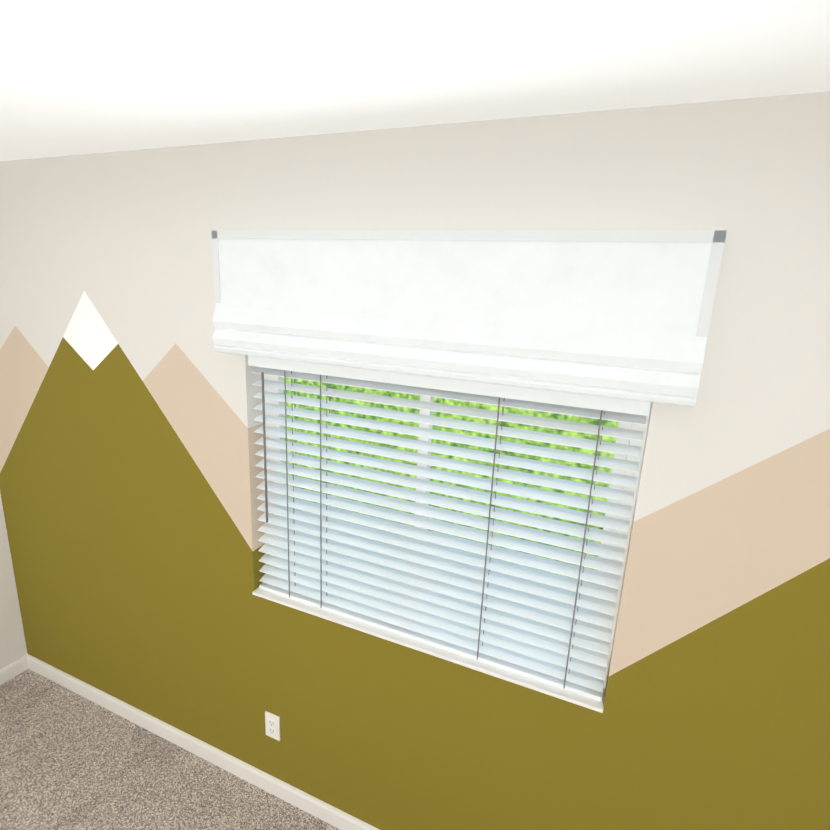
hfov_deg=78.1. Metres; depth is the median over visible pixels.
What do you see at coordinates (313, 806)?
baseboard
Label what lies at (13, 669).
baseboard
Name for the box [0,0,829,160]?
ceiling
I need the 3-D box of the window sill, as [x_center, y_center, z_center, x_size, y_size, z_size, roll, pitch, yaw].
[-0.021,0.754,1.748,1.265,0.012,0.098,8,15,22]
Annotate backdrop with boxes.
[283,377,618,582]
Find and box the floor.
[0,669,339,829]
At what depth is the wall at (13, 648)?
2.64 m
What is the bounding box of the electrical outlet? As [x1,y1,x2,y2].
[265,711,279,740]
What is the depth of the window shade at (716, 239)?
1.27 m
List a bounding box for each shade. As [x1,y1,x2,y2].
[212,231,726,398]
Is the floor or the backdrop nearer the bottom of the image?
the floor
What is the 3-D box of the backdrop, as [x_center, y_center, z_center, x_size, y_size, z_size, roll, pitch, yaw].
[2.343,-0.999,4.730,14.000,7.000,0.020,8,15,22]
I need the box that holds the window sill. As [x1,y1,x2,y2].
[252,587,605,712]
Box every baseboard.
[0,654,27,685]
[27,654,378,829]
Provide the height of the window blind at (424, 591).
0.914 m
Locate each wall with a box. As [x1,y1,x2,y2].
[0,91,829,829]
[0,493,26,668]
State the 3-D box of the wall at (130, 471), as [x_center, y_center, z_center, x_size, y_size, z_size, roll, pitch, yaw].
[0.042,0.447,1.691,4.730,2.500,0.150,8,15,22]
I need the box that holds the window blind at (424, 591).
[248,355,650,700]

